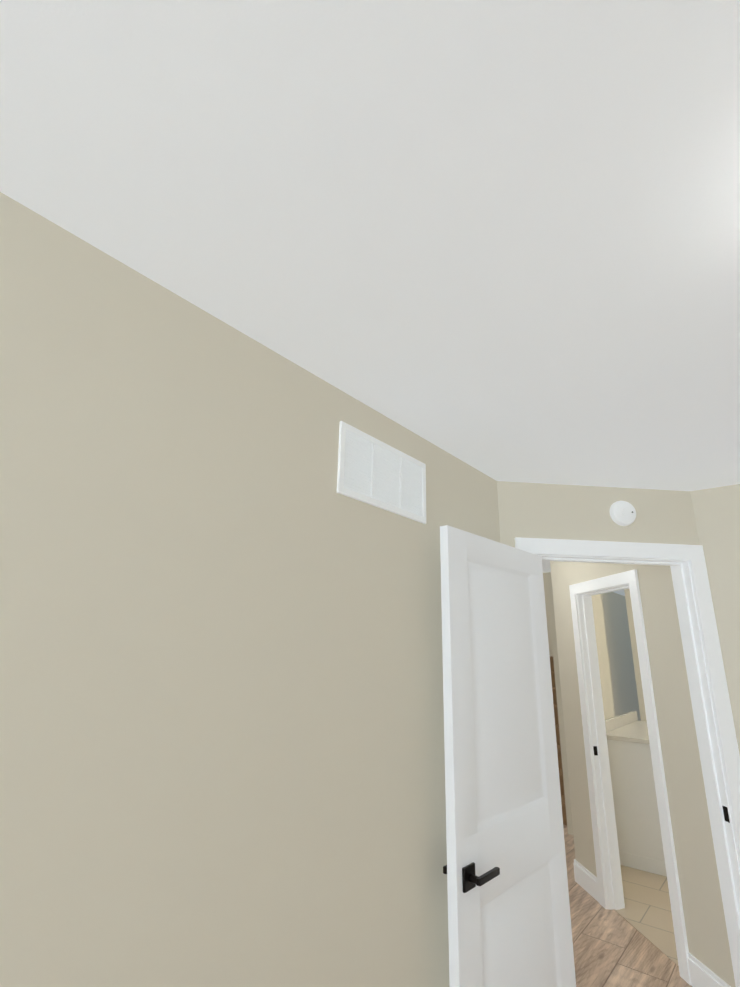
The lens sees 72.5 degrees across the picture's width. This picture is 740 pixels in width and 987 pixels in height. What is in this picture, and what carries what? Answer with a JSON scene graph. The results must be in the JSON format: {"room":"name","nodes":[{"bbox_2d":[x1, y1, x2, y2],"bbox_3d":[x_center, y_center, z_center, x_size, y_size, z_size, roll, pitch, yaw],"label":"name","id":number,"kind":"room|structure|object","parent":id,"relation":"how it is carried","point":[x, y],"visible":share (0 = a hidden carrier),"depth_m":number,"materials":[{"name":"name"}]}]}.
{"room":"bedroom","nodes":[
{"label":"bedroom","id":0,"kind":"room"},
{"bbox_2d":[0,192,499,986],"bbox_3d":[-1.000,0.512,0.394,0.120,2.440,4.985,-12,-22,37],"label":"wall","id":1,"kind":"structure","parent":0,"point":[222,756],"depth_m":1.14,"materials":[{"name":"beige paint"}]},
{"bbox_2d":[337,421,425,523],"bbox_3d":[0.059,-0.060,1.801,0.010,0.245,0.500,-12,-22,37],"label":"air vent","id":2,"kind":"object","parent":1,"relation":"in","point":[373,471],"visible":1,"depth_m":1.77,"materials":[{"name":"white plastic"}]},
{"bbox_2d":[0,0,739,595],"bbox_3d":[0.941,0.122,3.305,6.150,0.100,11.700,-12,-22,37],"label":"ceiling","id":3,"kind":"structure","parent":0,"point":[496,240],"depth_m":0.96,"materials":[{"name":"white paint"}]},
{"bbox_2d":[543,573,552,655],"bbox_3d":[3.129,1.682,8.584,2.400,5.200,0.100,-12,-22,37],"label":"wall","id":4,"kind":"structure","parent":0,"point":[548,615],"depth_m":8.50,"materials":[{"name":"beige paint"}]},
{"bbox_2d":[546,572,614,834],"bbox_3d":[2.101,1.986,4.958,0.505,2.440,0.100,-12,-22,37],"label":"wall","id":5,"kind":"structure","parent":0,"point":[562,739],"depth_m":4.97,"materials":[{"name":"beige paint"}]},
{"bbox_2d":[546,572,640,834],"bbox_3d":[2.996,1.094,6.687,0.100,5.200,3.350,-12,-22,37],"label":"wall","id":6,"kind":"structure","parent":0,"point":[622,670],"depth_m":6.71,"materials":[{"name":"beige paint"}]},
{"bbox_2d":[497,481,699,547],"bbox_3d":[1.133,1.146,2.302,1.147,2.440,0.120,3,-17,-5],"label":"wall","id":7,"kind":"structure","parent":0,"point":[551,511],"depth_m":2.56,"materials":[{"name":"beige paint"}]},
{"bbox_2d":[440,525,575,986],"bbox_3d":[0.521,1.187,1.845,0.135,2.040,0.808,-14,-23,40],"label":"entry door","id":8,"kind":"structure","parent":7,"relation":"in","point":[509,915],"depth_m":1.83,"materials":[{"name":"white painted wood"},{"name":"dark bronze metal"}]},
{"bbox_2d":[610,501,635,525],"bbox_3d":[1.288,0.097,2.557,0.132,0.132,0.038,3,-17,-5],"label":"smoke detector","id":9,"kind":"object","parent":7,"relation":"attached to","point":[622,513],"visible":1,"depth_m":2.54,"materials":[{"name":"white plastic"}]},
{"bbox_2d":[515,537,739,986],"bbox_3d":[1.167,1.287,2.263,0.976,2.149,0.156,3,-17,-5],"label":"trim","id":10,"kind":"structure","parent":7,"relation":"attached to","point":[715,729],"depth_m":2.40,"materials":[{"name":"white wood"}]},
{"bbox_2d":[591,595,611,719],"bbox_3d":[1.912,1.819,4.430,0.100,2.440,0.998,-12,-22,37],"label":"wall","id":11,"kind":"structure","parent":0,"point":[602,661],"depth_m":4.79,"materials":[{"name":"beige paint"}]},
{"bbox_2d":[605,711,636,730],"bbox_3d":[2.389,2.179,4.826,0.020,0.095,1.300,-12,-22,37],"label":"backsplash","id":12,"kind":"structure","parent":11,"relation":"attached to","point":[631,717],"depth_m":4.81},
{"bbox_2d":[563,824,691,986],"bbox_3d":[0.891,2.530,2.562,6.150,0.060,11.700,-12,-22,37],"label":"floor","id":13,"kind":"structure","parent":0,"point":[612,948],"depth_m":2.88,"materials":[{"name":"brown wood"}]},
{"bbox_2d":[550,656,566,824],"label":"door","id":14,"kind":"structure","parent":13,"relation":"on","point":[558,743],"depth_m":5.92,"materials":[{"name":"wood"}]},
{"bbox_2d":[624,589,646,720],"bbox_3d":[4.473,2.052,5.011,3.300,2.440,0.100,-12,-22,37],"label":"wall","id":15,"kind":"structure","parent":0,"point":[635,658],"depth_m":6.07,"materials":[{"name":"beige paint"}]},
{"bbox_2d":[550,561,735,986],"bbox_3d":[1.705,1.436,3.204,0.100,2.440,1.878,3,-17,-5],"label":"wall","id":16,"kind":"structure","parent":0,"point":[705,925],"depth_m":2.86,"materials":[{"name":"beige paint"}]},
{"bbox_2d":[569,569,690,984],"bbox_3d":[1.685,1.632,3.318,0.136,2.133,0.869,3,-17,-5],"label":"trim","id":17,"kind":"structure","parent":16,"relation":"attached to","point":[608,870],"depth_m":3.45,"materials":[{"name":"white wood"}]},
{"bbox_2d":[573,859,730,986],"bbox_3d":[1.618,2.551,2.923,0.014,0.140,1.772,3,-17,-5],"label":"baseboard","id":18,"kind":"structure","parent":16,"relation":"attached to","point":[702,975],"depth_m":2.58,"materials":[{"name":"white wood"}]},
{"bbox_2d":[614,865,677,965],"bbox_3d":[3.215,2.837,3.510,2.689,0.004,3.312,-12,-22,37],"label":"bathroom tile floor","id":19,"kind":"structure","parent":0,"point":[646,912],"depth_m":3.36,"materials":[{"name":"beige tile"}]},
{"bbox_2d":[607,739,666,876],"bbox_3d":[2.606,2.650,4.499,0.592,0.920,1.280,-12,-22,37],"label":"bathroom vanity","id":20,"kind":"object","parent":19,"relation":"on","point":[639,837],"depth_m":4.07,"materials":[{"name":"white painted wood"},{"name":"white stone countertop"}]},
{"bbox_2d":[606,719,649,746],"bbox_3d":[2.602,2.194,4.639,0.572,0.035,1.300,-12,-22,37],"label":"countertop","id":21,"kind":"structure","parent":20,"relation":"on","point":[637,732],"depth_m":4.39,"materials":[{"name":"beige stone"}]},
{"bbox_2d":[690,484,739,754],"bbox_3d":[2.427,1.008,1.767,1.980,2.440,0.120,-12,-22,37],"label":"wall","id":22,"kind":"structure","parent":0,"point":[717,514],"depth_m":2.48,"materials":[{"name":"beige paint"}]}
]}

